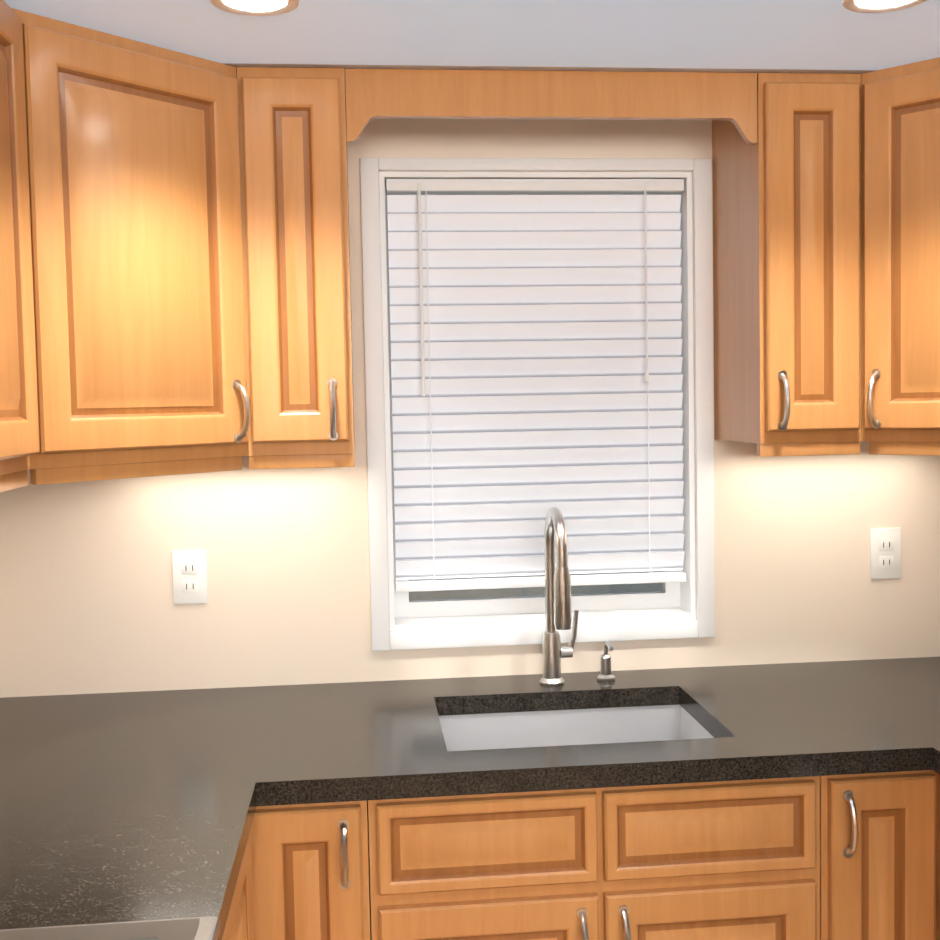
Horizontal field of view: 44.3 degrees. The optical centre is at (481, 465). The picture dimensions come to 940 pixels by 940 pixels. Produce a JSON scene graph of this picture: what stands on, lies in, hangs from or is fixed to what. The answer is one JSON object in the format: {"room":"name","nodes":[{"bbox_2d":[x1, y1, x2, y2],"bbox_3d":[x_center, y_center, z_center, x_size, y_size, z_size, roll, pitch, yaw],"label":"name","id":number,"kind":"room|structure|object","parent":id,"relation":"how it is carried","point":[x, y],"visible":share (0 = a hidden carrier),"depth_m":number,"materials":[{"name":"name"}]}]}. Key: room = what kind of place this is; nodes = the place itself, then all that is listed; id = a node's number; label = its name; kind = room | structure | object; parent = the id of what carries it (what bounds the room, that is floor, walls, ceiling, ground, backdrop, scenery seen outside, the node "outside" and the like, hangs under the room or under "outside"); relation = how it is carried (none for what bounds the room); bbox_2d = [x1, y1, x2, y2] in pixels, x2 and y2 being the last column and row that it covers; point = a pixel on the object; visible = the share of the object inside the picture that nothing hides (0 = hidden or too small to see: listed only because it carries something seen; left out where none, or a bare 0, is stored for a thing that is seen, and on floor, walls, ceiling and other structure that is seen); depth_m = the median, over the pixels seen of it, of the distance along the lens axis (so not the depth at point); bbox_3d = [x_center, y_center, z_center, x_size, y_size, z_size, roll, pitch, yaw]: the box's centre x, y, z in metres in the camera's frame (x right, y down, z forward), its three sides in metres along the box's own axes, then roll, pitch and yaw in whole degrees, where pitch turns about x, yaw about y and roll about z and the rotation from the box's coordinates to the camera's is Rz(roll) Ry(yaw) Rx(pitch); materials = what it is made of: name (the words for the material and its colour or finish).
{"room":"kitchen","nodes":[
{"label":"kitchen","id":0,"kind":"room"},
{"bbox_2d":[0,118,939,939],"bbox_3d":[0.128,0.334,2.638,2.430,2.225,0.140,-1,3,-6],"label":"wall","id":1,"kind":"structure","parent":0,"point":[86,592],"depth_m":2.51,"materials":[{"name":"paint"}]},
{"bbox_2d":[11,8,249,484],"bbox_3d":[-0.745,-0.359,2.129,0.621,0.750,0.613,-1,3,-6],"label":"upper cabinet","id":2,"kind":"object","parent":1,"relation":"attached to","point":[135,206],"visible":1,"depth_m":1.96,"materials":[{"name":"brown wood"}]},
{"bbox_2d":[172,550,207,603],"bbox_3d":[-0.627,0.239,2.478,0.072,0.116,0.008,-1,3,-6],"label":"electrical outlet","id":3,"kind":"object","parent":1,"relation":"attached to","point":[189,569],"visible":1,"depth_m":2.48,"materials":[{"name":"white plastic"}]},
{"bbox_2d":[237,67,354,468],"bbox_3d":[-0.362,-0.376,2.297,0.199,0.750,0.356,-1,3,-6],"label":"upper cabinet","id":4,"kind":"object","parent":1,"relation":"attached to","point":[293,153],"visible":1,"depth_m":2.16,"materials":[{"name":"brown wood"}]},
{"bbox_2d":[345,69,756,144],"bbox_3d":[0.141,-0.689,2.222,0.798,0.135,0.018,-1,3,-6],"label":"window valance","id":5,"kind":"object","parent":4,"relation":"attached to","point":[471,94],"visible":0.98,"depth_m":2.21,"materials":[{"name":"brown wood"}]},
{"bbox_2d":[360,158,714,650],"bbox_3d":[0.125,-0.139,2.601,0.770,1.063,0.151,-1,3,-6],"label":"window","id":6,"kind":"structure","parent":1,"relation":"in","point":[392,610],"depth_m":2.55,"materials":[{"name":"white wood"}]},
{"bbox_2d":[386,179,685,591],"bbox_3d":[0.127,-0.179,2.572,0.658,0.901,0.066,-1,3,-6],"label":"window blinds","id":7,"kind":"object","parent":6,"relation":"attached to","point":[536,346],"visible":0.96,"depth_m":2.57,"materials":[{"name":"white plastic"}]},
{"bbox_2d":[712,73,860,456],"bbox_3d":[0.637,-0.401,2.400,0.208,0.750,0.356,-1,3,-6],"label":"upper cabinet","id":8,"kind":"object","parent":1,"relation":"attached to","point":[787,271],"visible":1,"depth_m":2.27,"materials":[{"name":"brown wood"}]},
{"bbox_2d":[870,528,900,578],"bbox_3d":[0.924,0.201,2.639,0.072,0.116,0.008,-1,3,-6],"label":"electrical outlet","id":9,"kind":"object","parent":1,"relation":"attached to","point":[885,553],"visible":1,"depth_m":2.64,"materials":[{"name":"white plastic"}]},
{"bbox_2d":[861,57,939,455],"bbox_3d":[1.049,-0.404,2.314,0.626,0.750,0.612,-1,3,-6],"label":"upper cabinet","id":10,"kind":"object","parent":1,"relation":"attached to","point":[900,259],"visible":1,"depth_m":2.22,"materials":[{"name":"brown wood"}]},
{"bbox_2d":[4,0,939,69],"bbox_3d":[0.370,-0.670,0.046,2.730,0.060,4.310,-1,3,-6],"label":"ceiling","id":11,"kind":"structure","parent":0,"point":[780,34],"depth_m":1.98,"materials":[{"name":"paint"}]},
{"bbox_2d":[210,0,298,15],"bbox_3d":[-0.351,-0.720,1.785,0.136,0.007,0.136,-1,3,-6],"label":"recessed light","id":12,"kind":"object","parent":11,"relation":"in","point":[259,7],"visible":1,"depth_m":1.81,"materials":[{"name":"white"}]},
{"bbox_2d":[222,63,876,90],"bbox_3d":[0.122,-0.798,2.420,2.730,0.060,0.470,-1,3,-6],"label":"ceiling strip","id":13,"kind":"object","parent":11,"relation":"attached to","point":[236,65],"visible":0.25,"depth_m":2.20,"materials":[{"name":"paint"}]},
{"bbox_2d":[842,0,926,12],"bbox_3d":[0.642,-0.741,1.827,0.136,0.007,0.136,-1,3,-6],"label":"recessed light","id":14,"kind":"object","parent":11,"relation":"in","point":[871,6],"visible":1,"depth_m":1.86,"materials":[{"name":"white"}]},
{"bbox_3d":[0.390,1.599,0.407,2.730,0.060,4.780,-1,3,-6],"label":"floor","id":15,"kind":"structure","parent":0,"visible":0},
{"bbox_2d":[0,916,220,939],"bbox_3d":[-0.547,0.914,0.987,0.717,1.276,0.764,-1,3,-6],"label":"range","id":16,"kind":"object","parent":15,"relation":"on","point":[201,928],"visible":1,"depth_m":1.33,"materials":[{"name":"silver metal"}]},
{"bbox_2d":[222,829,253,939],"bbox_3d":[-0.669,1.029,1.945,0.666,0.943,1.142,-1,3,-6],"label":"base cabinet","id":17,"kind":"object","parent":15,"relation":"on","point":[240,923],"visible":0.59,"depth_m":1.75,"materials":[{"name":"brown wood"}]},
{"bbox_2d":[0,773,279,939],"bbox_3d":[-0.647,0.555,1.584,0.660,0.039,0.475,-1,3,-6],"label":"countertop","id":18,"kind":"structure","parent":17,"relation":"on","point":[122,807],"depth_m":1.61,"materials":[{"name":"black stone"}]},
{"bbox_2d":[0,657,939,804],"bbox_3d":[0.172,0.502,2.253,2.428,0.039,0.649,-1,3,-6],"label":"countertop","id":19,"kind":"structure","parent":17,"relation":"on","point":[372,740],"depth_m":2.11,"materials":[{"name":"black stone"}]},
{"bbox_2d":[540,507,578,684],"bbox_3d":[0.172,0.278,2.412,0.088,0.387,0.196,-1,3,-6],"label":"faucet","id":20,"kind":"object","parent":19,"relation":"on","point":[558,610],"visible":1,"depth_m":2.46,"materials":[{"name":"silver metal"}]},
{"bbox_2d":[439,704,713,750],"bbox_3d":[0.181,0.623,2.238,0.536,0.198,0.391,-1,3,-6],"label":"sink basin","id":21,"kind":"object","parent":19,"relation":"in","point":[562,727],"visible":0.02,"depth_m":2.42,"materials":[{"name":"white ceramic"}]},
{"bbox_2d":[597,640,614,681],"bbox_3d":[0.272,0.421,2.486,0.040,0.090,0.081,-1,3,-6],"label":"soap dispenser","id":22,"kind":"object","parent":19,"relation":"on","point":[606,675],"visible":1,"depth_m":2.50,"materials":[{"name":"silver metal"}]},
{"bbox_2d":[251,800,370,939],"bbox_3d":[-0.315,1.007,2.221,0.207,0.943,0.666,-1,3,-6],"label":"base cabinet","id":23,"kind":"object","parent":15,"relation":"on","point":[310,872],"visible":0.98,"depth_m":1.91,"materials":[{"name":"brown wood"}]},
{"bbox_2d":[368,776,819,939],"bbox_3d":[0.180,0.995,2.272,0.784,0.943,0.666,-1,3,-6],"label":"base cabinet","id":24,"kind":"object","parent":15,"relation":"on","point":[730,860],"visible":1,"depth_m":1.96,"materials":[{"name":"brown wood"}]},
{"bbox_2d":[820,770,936,939],"bbox_3d":[0.677,0.982,2.323,0.212,0.943,0.666,-1,3,-6],"label":"base cabinet","id":25,"kind":"object","parent":15,"relation":"on","point":[878,835],"visible":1,"depth_m":2.02,"materials":[{"name":"brown wood"}]},
{"bbox_2d":[936,773,939,939],"bbox_3d":[1.093,0.976,2.299,0.609,0.943,0.799,-1,3,-6],"label":"base cabinet","id":26,"kind":"object","parent":15,"relation":"on","point":[938,869],"depth_m":2.04,"materials":[{"name":"brown wood"}]},
{"bbox_2d":[804,665,939,720],"bbox_3d":[1.054,0.481,2.329,0.658,0.039,0.360,-1,3,-6],"label":"countertop","id":27,"kind":"structure","parent":26,"relation":"on","point":[890,692],"depth_m":2.40,"materials":[{"name":"black stone"}]},
{"bbox_2d":[916,737,939,773],"bbox_3d":[1.130,0.520,1.599,0.658,0.039,0.810,-1,3,-6],"label":"countertop","id":28,"kind":"structure","parent":26,"relation":"on","point":[927,748],"depth_m":1.99,"materials":[{"name":"black stone"}]},
{"bbox_3d":[-0.900,0.490,0.213,0.120,2.225,4.780,-1,3,-6],"label":"wall","id":29,"kind":"structure","parent":0,"visible":0},
{"bbox_2d":[0,0,39,491],"bbox_3d":[-0.820,-0.325,1.548,0.351,0.750,0.532,-1,3,-6],"label":"upper cabinet","id":30,"kind":"object","parent":29,"relation":"attached to","point":[19,432],"visible":1,"depth_m":1.75,"materials":[{"name":"brown wood"}]}
]}

